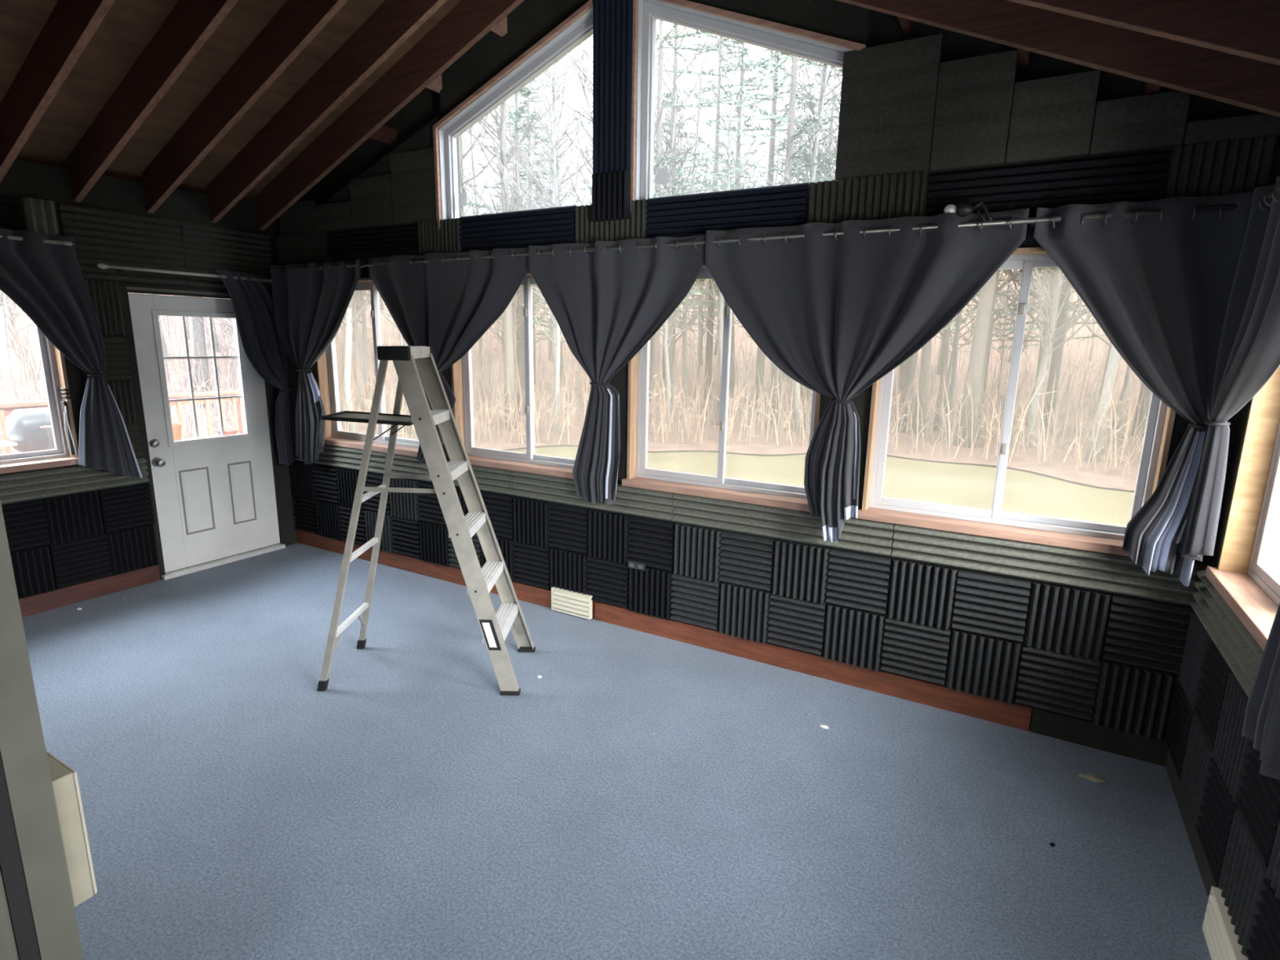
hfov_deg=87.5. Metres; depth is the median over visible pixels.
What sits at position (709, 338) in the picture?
pine tree
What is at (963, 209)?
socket
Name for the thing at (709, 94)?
bare tree
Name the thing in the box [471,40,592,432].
bare tree
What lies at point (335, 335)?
bare tree
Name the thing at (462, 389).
window
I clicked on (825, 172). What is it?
bare tree
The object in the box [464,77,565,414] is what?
pine tree
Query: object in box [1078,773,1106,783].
paper scrap
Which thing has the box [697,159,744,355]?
bare tree
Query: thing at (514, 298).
bare tree
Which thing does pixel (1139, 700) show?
acoustic panel
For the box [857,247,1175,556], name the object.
window
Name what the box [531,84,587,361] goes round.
bare tree
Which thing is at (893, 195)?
foam
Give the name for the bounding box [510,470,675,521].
strip
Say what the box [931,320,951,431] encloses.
bare tree
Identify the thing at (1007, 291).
pine tree
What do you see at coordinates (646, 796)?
floor
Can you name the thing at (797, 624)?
tile
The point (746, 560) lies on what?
tile
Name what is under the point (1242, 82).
rafter
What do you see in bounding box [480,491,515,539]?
tile
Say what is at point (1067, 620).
acoustic panel
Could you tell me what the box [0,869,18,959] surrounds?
trim
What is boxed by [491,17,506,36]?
block
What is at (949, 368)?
bare tree
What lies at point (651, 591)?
tile
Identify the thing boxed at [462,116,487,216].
bare tree
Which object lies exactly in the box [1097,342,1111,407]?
bare tree
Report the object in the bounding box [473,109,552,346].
bare tree
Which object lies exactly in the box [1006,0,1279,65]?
rafter
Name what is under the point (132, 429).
foam
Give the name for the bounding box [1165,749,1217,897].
baseboard
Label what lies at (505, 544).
tile
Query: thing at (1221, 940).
air vent
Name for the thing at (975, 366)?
bare tree
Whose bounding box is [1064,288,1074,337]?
bare tree
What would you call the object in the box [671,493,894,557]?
strip
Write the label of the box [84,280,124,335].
foam
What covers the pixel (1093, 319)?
bare tree
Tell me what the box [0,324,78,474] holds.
window
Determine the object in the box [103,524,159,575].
tile
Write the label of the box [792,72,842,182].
pine tree
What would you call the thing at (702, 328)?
bare tree
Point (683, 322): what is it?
bare tree
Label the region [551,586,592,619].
air vent
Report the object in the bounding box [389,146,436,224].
foam
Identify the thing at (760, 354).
pine tree
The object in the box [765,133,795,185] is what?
bare tree
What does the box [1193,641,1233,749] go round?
tile
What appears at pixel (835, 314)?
curtain
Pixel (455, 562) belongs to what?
tile
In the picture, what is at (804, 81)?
bare tree
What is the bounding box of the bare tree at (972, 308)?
[942,276,1017,342]
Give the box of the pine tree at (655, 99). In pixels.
[590,98,703,329]
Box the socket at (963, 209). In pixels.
[955,201,973,217]
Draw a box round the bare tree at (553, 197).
[483,46,592,423]
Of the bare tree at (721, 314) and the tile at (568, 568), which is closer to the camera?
the tile at (568, 568)
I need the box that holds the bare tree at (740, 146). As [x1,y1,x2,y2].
[708,44,769,185]
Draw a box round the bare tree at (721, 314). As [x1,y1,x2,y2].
[660,33,782,426]
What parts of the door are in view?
knob, raised panel, glass frame, raised panel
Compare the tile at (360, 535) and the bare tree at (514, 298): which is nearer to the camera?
the tile at (360, 535)
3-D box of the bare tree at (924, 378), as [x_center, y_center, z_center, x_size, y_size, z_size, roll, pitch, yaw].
[7.506,-9.858,17.831,6.020,18.144,6.294,5,12,17]
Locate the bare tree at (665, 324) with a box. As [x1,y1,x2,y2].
[653,30,716,422]
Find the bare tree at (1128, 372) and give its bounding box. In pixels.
[1111,364,1131,429]
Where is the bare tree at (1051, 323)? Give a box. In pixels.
[991,266,1093,448]
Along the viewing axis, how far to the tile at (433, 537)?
4.97 m
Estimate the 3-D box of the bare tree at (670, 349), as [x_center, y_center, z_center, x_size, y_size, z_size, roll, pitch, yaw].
[0.827,-10.366,22.451,5.644,16.772,4.817,5,12,17]
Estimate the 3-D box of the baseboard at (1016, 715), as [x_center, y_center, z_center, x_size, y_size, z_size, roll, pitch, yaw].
[-0.571,0.811,4.515,5.579,0.122,0.022,8,13,29]
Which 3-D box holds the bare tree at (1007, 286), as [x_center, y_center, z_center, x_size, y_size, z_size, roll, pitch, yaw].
[14.274,-6.840,25.763,2.670,7.974,2.947,2,12,3]
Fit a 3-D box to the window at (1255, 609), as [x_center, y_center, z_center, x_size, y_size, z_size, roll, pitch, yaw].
[2.053,-0.159,2.017,0.185,1.277,0.990,8,13,29]
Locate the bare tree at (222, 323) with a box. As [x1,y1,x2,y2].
[186,296,237,390]
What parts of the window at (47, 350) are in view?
sill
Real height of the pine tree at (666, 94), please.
12.334 m
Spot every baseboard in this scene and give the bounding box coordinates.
[18,564,159,617]
[297,528,1032,731]
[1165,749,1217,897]
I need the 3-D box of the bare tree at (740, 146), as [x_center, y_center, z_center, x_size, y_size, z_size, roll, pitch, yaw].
[7.302,-19.881,45.149,6.473,18.661,6.192,11,16,41]
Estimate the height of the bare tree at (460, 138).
18.648 m
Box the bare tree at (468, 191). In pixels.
[464,191,484,215]
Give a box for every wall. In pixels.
[0,159,297,596]
[0,499,84,959]
[273,0,1279,729]
[1210,399,1279,606]
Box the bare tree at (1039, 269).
[1032,269,1074,349]
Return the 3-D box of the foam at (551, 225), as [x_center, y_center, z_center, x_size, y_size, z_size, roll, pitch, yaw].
[-0.778,-1.550,4.161,0.900,0.231,0.035,8,13,29]
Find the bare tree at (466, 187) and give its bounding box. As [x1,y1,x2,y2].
[463,186,495,216]
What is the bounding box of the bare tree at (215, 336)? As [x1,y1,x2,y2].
[206,297,219,352]
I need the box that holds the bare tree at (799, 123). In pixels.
[795,123,812,182]
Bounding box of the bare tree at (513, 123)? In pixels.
[511,123,549,317]
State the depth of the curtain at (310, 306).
5.20 m
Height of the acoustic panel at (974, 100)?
0.433 m
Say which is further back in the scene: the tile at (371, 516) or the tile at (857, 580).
the tile at (371, 516)
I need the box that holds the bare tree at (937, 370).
[935,323,951,375]
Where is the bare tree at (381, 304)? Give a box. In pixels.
[379,296,384,310]
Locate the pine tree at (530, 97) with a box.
[490,85,564,384]
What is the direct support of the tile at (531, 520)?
attached to the wall at (531, 20)
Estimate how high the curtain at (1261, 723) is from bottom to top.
1.573 m
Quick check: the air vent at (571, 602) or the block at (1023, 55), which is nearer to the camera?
the block at (1023, 55)
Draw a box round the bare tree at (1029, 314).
[997,254,1080,426]
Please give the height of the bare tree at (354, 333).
11.845 m
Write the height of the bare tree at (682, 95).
14.939 m
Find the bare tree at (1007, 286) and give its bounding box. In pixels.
[991,269,1042,395]
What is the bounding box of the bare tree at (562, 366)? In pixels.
[492,38,592,396]
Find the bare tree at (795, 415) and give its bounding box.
[720,48,842,433]
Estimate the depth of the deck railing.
8.04 m
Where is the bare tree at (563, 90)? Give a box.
[497,44,591,407]
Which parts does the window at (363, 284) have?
sash, sill, sash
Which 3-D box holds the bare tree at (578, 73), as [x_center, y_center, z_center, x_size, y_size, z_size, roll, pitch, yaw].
[-1.062,-12.459,25.292,6.560,19.491,5.598,7,13,28]
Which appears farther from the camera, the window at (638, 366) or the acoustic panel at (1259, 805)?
the window at (638, 366)
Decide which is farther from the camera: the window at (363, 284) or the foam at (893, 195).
the window at (363, 284)
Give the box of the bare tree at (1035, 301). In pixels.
[1029,275,1039,313]
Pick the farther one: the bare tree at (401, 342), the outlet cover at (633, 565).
the bare tree at (401, 342)
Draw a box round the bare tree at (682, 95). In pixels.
[653,86,702,195]
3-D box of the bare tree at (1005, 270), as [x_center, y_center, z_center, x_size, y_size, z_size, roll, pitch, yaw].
[7.990,-7.984,18.264,4.898,14.121,4.686,-3,12,-17]
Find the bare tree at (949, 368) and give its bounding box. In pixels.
[934,296,976,411]
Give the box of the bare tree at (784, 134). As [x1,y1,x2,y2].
[734,133,807,404]
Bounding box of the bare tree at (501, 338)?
[484,177,516,375]
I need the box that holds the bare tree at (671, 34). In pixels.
[499,18,712,211]
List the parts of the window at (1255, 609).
sill, frame, sash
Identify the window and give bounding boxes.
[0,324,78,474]
[315,277,425,457]
[432,0,593,230]
[451,270,575,479]
[622,263,820,511]
[630,0,866,214]
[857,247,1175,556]
[1204,365,1279,650]
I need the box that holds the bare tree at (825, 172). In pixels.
[770,71,840,182]
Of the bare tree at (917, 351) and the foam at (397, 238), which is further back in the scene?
the bare tree at (917, 351)
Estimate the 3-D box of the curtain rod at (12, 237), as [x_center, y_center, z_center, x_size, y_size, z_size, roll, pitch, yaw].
[-3.983,-1.325,3.522,0.121,0.081,1.630,8,13,29]
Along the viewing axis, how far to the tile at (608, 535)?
4.18 m
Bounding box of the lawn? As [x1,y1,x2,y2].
[501,438,1279,577]
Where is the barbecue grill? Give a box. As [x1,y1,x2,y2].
[0,407,55,462]
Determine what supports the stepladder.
on the floor
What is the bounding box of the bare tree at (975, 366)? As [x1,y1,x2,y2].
[953,271,997,448]
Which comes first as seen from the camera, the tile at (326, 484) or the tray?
the tray
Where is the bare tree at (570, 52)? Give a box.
[525,52,577,206]
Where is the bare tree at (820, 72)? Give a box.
[737,55,842,187]
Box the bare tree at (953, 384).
[943,269,1018,419]
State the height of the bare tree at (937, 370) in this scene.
18.493 m
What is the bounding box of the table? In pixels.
[181,435,220,440]
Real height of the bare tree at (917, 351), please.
14.218 m
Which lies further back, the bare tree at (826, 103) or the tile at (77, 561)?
the bare tree at (826, 103)
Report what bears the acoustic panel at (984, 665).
attached to the wall at (531, 20)
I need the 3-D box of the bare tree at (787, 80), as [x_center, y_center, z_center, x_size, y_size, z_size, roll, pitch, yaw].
[7.632,-15.292,38.695,4.866,14.760,6.028,2,12,6]
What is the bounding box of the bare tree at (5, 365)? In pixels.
[0,289,18,402]
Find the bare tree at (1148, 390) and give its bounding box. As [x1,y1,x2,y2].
[1130,382,1151,436]
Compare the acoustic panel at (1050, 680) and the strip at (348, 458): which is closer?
the acoustic panel at (1050, 680)
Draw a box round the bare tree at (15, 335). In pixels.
[3,294,36,401]
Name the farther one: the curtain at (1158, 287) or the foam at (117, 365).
the foam at (117, 365)
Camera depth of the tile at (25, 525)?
4.19 m
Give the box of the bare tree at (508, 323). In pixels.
[458,57,590,430]
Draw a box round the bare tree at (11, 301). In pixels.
[0,297,13,439]
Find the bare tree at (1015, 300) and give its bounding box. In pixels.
[971,267,1062,438]
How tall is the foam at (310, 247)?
0.212 m
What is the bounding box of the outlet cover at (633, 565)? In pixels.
[627,560,644,570]
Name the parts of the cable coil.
white cord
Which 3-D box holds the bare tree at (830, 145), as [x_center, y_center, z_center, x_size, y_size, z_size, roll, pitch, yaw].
[10.998,-18.334,40.187,6.445,19.151,5.500,11,15,39]
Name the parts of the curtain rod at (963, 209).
curtain rod, bulb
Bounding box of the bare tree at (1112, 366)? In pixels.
[1084,344,1119,462]
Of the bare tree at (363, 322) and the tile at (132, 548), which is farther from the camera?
the bare tree at (363, 322)
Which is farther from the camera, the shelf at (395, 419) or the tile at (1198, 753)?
the shelf at (395, 419)
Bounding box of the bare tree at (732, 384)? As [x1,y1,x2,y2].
[683,39,789,399]
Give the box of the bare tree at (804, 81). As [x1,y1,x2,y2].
[750,80,805,359]
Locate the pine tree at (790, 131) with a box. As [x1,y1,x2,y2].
[680,49,842,429]
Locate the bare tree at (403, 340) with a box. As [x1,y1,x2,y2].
[402,146,492,435]
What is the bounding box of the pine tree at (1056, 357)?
[951,267,1106,433]
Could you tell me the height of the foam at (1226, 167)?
0.212 m
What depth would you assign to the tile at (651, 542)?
4.03 m
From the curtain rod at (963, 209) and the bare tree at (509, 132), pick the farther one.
the bare tree at (509, 132)
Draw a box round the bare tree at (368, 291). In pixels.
[344,291,382,382]
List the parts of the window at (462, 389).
sash, sill, sash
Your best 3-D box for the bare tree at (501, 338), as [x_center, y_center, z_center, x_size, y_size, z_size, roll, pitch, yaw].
[-6.115,-8.521,29.051,2.563,9.011,3.753,-1,12,-11]
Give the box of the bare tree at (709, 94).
[675,66,757,364]
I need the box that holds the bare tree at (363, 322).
[351,290,373,400]
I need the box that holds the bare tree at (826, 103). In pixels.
[822,102,839,179]
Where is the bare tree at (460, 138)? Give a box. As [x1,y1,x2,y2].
[457,106,543,215]
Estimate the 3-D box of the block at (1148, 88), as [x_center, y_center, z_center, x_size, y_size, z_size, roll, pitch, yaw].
[1.998,-1.548,2.608,0.040,0.099,0.211,8,13,29]
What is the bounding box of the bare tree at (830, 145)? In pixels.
[767,66,842,182]
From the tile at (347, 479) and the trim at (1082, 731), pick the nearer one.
the trim at (1082, 731)
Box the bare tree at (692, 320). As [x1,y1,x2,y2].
[659,90,717,366]
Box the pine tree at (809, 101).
[734,89,825,382]
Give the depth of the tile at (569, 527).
4.33 m
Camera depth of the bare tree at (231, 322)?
15.63 m
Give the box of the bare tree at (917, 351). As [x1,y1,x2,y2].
[911,351,918,416]
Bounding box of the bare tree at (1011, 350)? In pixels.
[1007,272,1044,362]
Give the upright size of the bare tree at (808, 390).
18.627 m
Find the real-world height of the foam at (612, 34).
1.150 m
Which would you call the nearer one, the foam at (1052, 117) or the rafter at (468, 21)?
the foam at (1052, 117)
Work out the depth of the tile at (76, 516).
4.40 m
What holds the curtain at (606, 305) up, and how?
hanging from the curtain rod at (963, 209)
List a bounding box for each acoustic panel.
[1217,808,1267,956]
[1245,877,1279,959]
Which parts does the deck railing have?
handrail, post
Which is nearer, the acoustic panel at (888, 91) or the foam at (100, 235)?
the acoustic panel at (888, 91)
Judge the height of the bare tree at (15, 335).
8.252 m
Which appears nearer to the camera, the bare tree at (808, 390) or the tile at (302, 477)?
the tile at (302, 477)
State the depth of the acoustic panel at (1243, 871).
1.91 m
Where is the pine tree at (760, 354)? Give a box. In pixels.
[681,48,838,415]
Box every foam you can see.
[57,201,187,285]
[81,336,132,381]
[83,380,137,424]
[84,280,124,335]
[124,423,142,457]
[179,220,272,292]
[276,231,330,264]
[314,200,352,231]
[325,224,418,256]
[349,173,393,228]
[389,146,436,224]
[417,217,462,255]
[458,204,575,252]
[575,199,648,243]
[591,170,631,222]
[592,0,633,175]
[645,182,808,238]
[806,170,929,223]
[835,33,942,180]
[925,150,1171,216]
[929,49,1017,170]
[1005,70,1100,163]
[1089,90,1191,155]
[1164,135,1279,198]
[1182,113,1279,145]
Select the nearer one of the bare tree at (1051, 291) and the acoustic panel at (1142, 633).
the acoustic panel at (1142, 633)
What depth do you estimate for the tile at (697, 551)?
3.88 m
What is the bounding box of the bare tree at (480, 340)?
[462,106,528,397]
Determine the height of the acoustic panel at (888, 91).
0.548 m
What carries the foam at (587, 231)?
attached to the wall at (531, 20)
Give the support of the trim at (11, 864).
attached to the wall at (23, 753)
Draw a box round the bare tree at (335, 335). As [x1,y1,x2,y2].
[334,334,342,426]
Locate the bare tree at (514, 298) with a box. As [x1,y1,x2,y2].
[475,137,546,422]
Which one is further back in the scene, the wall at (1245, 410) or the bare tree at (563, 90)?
the bare tree at (563, 90)
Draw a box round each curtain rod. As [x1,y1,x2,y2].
[0,235,75,245]
[97,262,271,283]
[270,199,1238,271]
[1258,185,1279,203]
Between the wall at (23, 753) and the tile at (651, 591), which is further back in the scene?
the tile at (651, 591)
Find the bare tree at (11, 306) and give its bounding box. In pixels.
[0,291,137,316]
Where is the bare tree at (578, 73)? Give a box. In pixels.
[537,26,657,204]
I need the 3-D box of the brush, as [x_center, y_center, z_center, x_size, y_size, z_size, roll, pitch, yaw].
[3.916,-5.144,22.093,79.219,6.859,41.850,3,12,12]
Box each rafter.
[0,0,115,182]
[66,0,238,202]
[142,0,348,213]
[206,0,447,222]
[256,0,524,230]
[835,0,1279,117]
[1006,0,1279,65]
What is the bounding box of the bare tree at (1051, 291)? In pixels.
[1024,253,1092,439]
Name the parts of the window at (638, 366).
sash, sill, sash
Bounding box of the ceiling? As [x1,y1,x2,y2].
[0,0,462,204]
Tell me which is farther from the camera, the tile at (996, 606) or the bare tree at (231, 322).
the bare tree at (231, 322)
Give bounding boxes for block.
[19,197,58,235]
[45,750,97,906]
[368,124,397,145]
[426,74,442,93]
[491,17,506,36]
[897,17,915,39]
[1017,48,1030,70]
[1142,81,1161,95]
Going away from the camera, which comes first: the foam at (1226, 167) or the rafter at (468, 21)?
the foam at (1226, 167)
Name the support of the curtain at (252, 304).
hanging from the curtain rod at (101, 265)
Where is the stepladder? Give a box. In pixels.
[316,345,535,695]
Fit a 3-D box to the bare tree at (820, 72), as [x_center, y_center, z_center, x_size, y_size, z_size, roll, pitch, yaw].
[5.803,-8.804,19.749,5.646,15.253,4.473,5,12,20]
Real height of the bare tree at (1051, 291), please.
12.721 m
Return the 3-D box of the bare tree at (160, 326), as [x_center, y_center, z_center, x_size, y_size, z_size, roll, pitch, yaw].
[-19.926,-11.229,26.433,5.334,13.062,4.306,-1,12,-11]
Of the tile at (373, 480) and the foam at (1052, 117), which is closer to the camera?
the foam at (1052, 117)
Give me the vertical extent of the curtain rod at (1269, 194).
0.081 m
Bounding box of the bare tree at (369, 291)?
[357,290,385,308]
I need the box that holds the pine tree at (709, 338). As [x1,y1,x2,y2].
[676,31,767,399]
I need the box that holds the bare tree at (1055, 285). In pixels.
[1042,267,1111,453]
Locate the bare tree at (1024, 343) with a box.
[968,269,1083,359]
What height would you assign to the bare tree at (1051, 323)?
11.936 m
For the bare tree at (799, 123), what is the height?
11.095 m
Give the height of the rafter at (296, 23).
1.536 m
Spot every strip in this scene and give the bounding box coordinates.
[0,457,149,504]
[293,439,386,474]
[384,453,513,495]
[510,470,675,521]
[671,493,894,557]
[891,524,1207,605]
[1190,569,1263,697]
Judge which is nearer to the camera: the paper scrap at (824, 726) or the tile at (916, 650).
the paper scrap at (824, 726)
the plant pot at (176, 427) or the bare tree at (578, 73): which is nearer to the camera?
the plant pot at (176, 427)
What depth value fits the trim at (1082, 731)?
3.03 m
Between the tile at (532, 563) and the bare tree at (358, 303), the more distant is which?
the bare tree at (358, 303)
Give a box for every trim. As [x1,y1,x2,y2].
[0,755,40,959]
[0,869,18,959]
[1030,706,1168,766]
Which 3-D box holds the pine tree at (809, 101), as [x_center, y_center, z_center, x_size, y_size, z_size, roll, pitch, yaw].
[6.630,-10.072,28.755,5.394,12.334,4.905,8,13,29]
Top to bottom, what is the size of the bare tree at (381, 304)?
12.105 m
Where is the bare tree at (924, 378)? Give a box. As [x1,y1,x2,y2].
[799,81,932,436]
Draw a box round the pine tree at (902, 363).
[897,296,977,395]
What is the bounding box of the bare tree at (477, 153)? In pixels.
[466,152,489,216]
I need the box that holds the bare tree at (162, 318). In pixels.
[137,293,167,322]
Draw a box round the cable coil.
[57,387,77,457]
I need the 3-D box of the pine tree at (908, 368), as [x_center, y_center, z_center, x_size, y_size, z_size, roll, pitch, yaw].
[7.830,-7.117,18.638,5.394,12.334,4.905,-6,14,-31]
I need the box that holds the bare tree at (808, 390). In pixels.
[701,49,841,417]
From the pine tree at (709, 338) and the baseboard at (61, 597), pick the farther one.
the pine tree at (709, 338)
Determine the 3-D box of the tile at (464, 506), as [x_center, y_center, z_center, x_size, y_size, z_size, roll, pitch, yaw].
[-1.257,0.211,4.781,0.301,0.301,0.046,8,13,29]
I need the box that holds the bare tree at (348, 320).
[342,290,370,432]
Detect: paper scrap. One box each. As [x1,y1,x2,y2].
[819,724,829,728]
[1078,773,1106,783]
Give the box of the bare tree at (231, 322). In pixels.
[191,296,240,390]
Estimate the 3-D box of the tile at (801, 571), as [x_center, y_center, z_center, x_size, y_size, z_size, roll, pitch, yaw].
[0.861,0.492,3.603,0.301,0.301,0.046,8,13,29]
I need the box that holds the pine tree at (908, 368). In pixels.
[897,289,1010,432]
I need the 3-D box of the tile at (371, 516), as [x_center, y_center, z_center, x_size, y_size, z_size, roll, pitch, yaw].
[-2.057,0.405,5.284,0.301,0.301,0.046,8,13,29]
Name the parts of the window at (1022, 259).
sash, sill, sash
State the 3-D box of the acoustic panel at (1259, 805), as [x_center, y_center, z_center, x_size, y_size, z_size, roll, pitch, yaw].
[1.754,0.868,1.862,0.046,0.301,0.301,8,13,29]
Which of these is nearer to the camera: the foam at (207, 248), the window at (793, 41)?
the window at (793, 41)
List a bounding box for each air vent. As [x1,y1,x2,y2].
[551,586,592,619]
[1202,885,1248,959]
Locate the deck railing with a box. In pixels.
[0,390,245,463]
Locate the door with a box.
[118,283,288,580]
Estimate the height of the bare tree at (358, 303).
17.748 m
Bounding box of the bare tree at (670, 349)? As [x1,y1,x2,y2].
[572,24,715,411]
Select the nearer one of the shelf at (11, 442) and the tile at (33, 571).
the tile at (33, 571)
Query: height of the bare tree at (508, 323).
17.052 m
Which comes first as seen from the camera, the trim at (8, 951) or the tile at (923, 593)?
the trim at (8, 951)
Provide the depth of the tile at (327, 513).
5.56 m
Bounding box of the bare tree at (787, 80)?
[747,80,806,186]
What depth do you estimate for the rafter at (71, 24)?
3.35 m
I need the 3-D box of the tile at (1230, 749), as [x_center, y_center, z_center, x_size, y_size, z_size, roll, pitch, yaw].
[1.905,0.817,2.122,0.046,0.301,0.301,8,13,29]
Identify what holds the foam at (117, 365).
attached to the wall at (24, 179)
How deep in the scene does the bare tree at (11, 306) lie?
14.13 m
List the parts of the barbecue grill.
lid handle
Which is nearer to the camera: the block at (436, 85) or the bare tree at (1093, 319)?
the block at (436, 85)
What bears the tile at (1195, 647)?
attached to the wall at (1245, 410)
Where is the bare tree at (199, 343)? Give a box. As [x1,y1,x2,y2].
[190,296,213,407]
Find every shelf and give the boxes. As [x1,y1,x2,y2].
[0,440,17,447]
[321,410,413,426]
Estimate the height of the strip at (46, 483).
0.178 m
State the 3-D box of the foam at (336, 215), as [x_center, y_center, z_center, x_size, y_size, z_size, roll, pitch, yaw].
[-2.271,-1.951,4.959,0.415,0.188,0.022,8,13,29]
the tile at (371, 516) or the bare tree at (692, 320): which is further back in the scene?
the bare tree at (692, 320)
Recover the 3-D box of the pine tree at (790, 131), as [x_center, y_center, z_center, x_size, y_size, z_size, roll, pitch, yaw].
[4.342,-9.276,19.150,6.129,16.300,6.905,2,12,5]
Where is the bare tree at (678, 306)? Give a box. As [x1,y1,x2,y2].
[654,83,706,309]
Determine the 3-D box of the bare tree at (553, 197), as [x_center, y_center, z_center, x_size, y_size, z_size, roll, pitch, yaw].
[-2.330,-7.718,19.415,4.298,13.036,5.324,-9,16,-41]
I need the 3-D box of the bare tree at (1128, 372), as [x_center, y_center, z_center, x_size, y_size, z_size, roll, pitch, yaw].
[15.871,-7.733,20.308,5.270,12.905,4.254,4,12,14]
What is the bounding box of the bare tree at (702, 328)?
[675,166,739,397]
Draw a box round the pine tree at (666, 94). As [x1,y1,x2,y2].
[653,88,719,386]
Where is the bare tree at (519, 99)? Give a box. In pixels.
[470,85,580,337]
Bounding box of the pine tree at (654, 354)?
[579,20,747,422]
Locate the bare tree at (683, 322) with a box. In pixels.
[655,29,751,403]
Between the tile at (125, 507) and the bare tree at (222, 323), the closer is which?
the tile at (125, 507)
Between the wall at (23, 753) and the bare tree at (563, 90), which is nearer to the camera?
the wall at (23, 753)
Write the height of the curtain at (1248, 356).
1.365 m
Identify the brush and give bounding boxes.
[0,292,1164,475]
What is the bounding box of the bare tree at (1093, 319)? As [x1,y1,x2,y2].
[1070,293,1094,360]
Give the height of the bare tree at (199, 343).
19.516 m
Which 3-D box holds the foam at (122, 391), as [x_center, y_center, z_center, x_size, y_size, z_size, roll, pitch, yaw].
[-3.580,-0.518,4.532,0.030,0.295,0.270,8,13,29]
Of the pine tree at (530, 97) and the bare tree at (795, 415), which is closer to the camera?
the bare tree at (795, 415)
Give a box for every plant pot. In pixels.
[171,422,182,441]
[216,428,239,436]
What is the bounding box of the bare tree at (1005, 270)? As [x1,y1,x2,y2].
[907,270,1005,430]
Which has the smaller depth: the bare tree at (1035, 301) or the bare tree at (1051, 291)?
the bare tree at (1051, 291)
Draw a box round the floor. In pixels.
[22,542,1211,959]
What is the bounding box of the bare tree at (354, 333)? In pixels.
[340,290,370,408]
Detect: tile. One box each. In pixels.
[1,498,49,551]
[9,544,55,598]
[40,490,103,544]
[48,533,111,588]
[97,482,155,533]
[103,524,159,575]
[290,460,317,499]
[292,495,318,533]
[311,464,339,503]
[315,499,343,540]
[336,467,366,510]
[337,505,367,544]
[362,472,391,514]
[364,509,394,552]
[389,478,420,520]
[389,515,421,558]
[415,480,446,525]
[418,520,451,566]
[447,529,481,568]
[454,486,481,515]
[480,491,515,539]
[480,535,515,582]
[512,540,551,589]
[513,496,551,547]
[547,502,590,554]
[550,546,589,594]
[586,555,629,608]
[588,508,631,564]
[627,515,675,571]
[628,565,673,620]
[670,573,721,630]
[673,522,723,582]
[719,530,775,591]
[719,581,772,644]
[767,592,826,655]
[772,538,831,604]
[822,603,886,671]
[825,548,892,614]
[880,615,951,684]
[887,558,958,630]
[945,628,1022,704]
[951,568,1031,642]
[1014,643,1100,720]
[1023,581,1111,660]
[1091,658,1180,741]
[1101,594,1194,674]
[1165,682,1195,779]
[1177,612,1213,710]
[1178,715,1213,828]
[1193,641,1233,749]
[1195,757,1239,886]
[1212,674,1253,803]
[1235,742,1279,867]
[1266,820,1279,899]
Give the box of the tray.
[333,412,411,422]
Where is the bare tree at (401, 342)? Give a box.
[353,136,475,403]
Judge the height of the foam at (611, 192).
0.245 m
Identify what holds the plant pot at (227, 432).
on the table
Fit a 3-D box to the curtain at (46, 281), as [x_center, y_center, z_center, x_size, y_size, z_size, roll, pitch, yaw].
[-3.653,-0.714,4.151,0.089,1.570,0.815,8,13,29]
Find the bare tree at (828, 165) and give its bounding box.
[762,83,839,182]
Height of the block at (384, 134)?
0.098 m
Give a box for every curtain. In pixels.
[0,228,142,478]
[217,269,296,465]
[270,259,364,464]
[368,247,528,463]
[528,234,706,504]
[705,208,1029,542]
[1033,191,1253,586]
[1177,175,1279,561]
[1241,603,1279,779]
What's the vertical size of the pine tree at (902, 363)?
16.300 m
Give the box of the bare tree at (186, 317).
[186,316,189,338]
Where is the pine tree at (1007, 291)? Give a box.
[955,267,1084,404]
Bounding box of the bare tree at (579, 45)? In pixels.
[560,44,663,206]
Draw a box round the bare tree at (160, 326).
[158,315,168,355]
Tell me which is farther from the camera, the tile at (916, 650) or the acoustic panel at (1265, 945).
the tile at (916, 650)
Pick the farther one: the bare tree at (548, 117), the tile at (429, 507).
the bare tree at (548, 117)
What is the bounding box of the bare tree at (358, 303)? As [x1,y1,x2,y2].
[356,291,361,315]

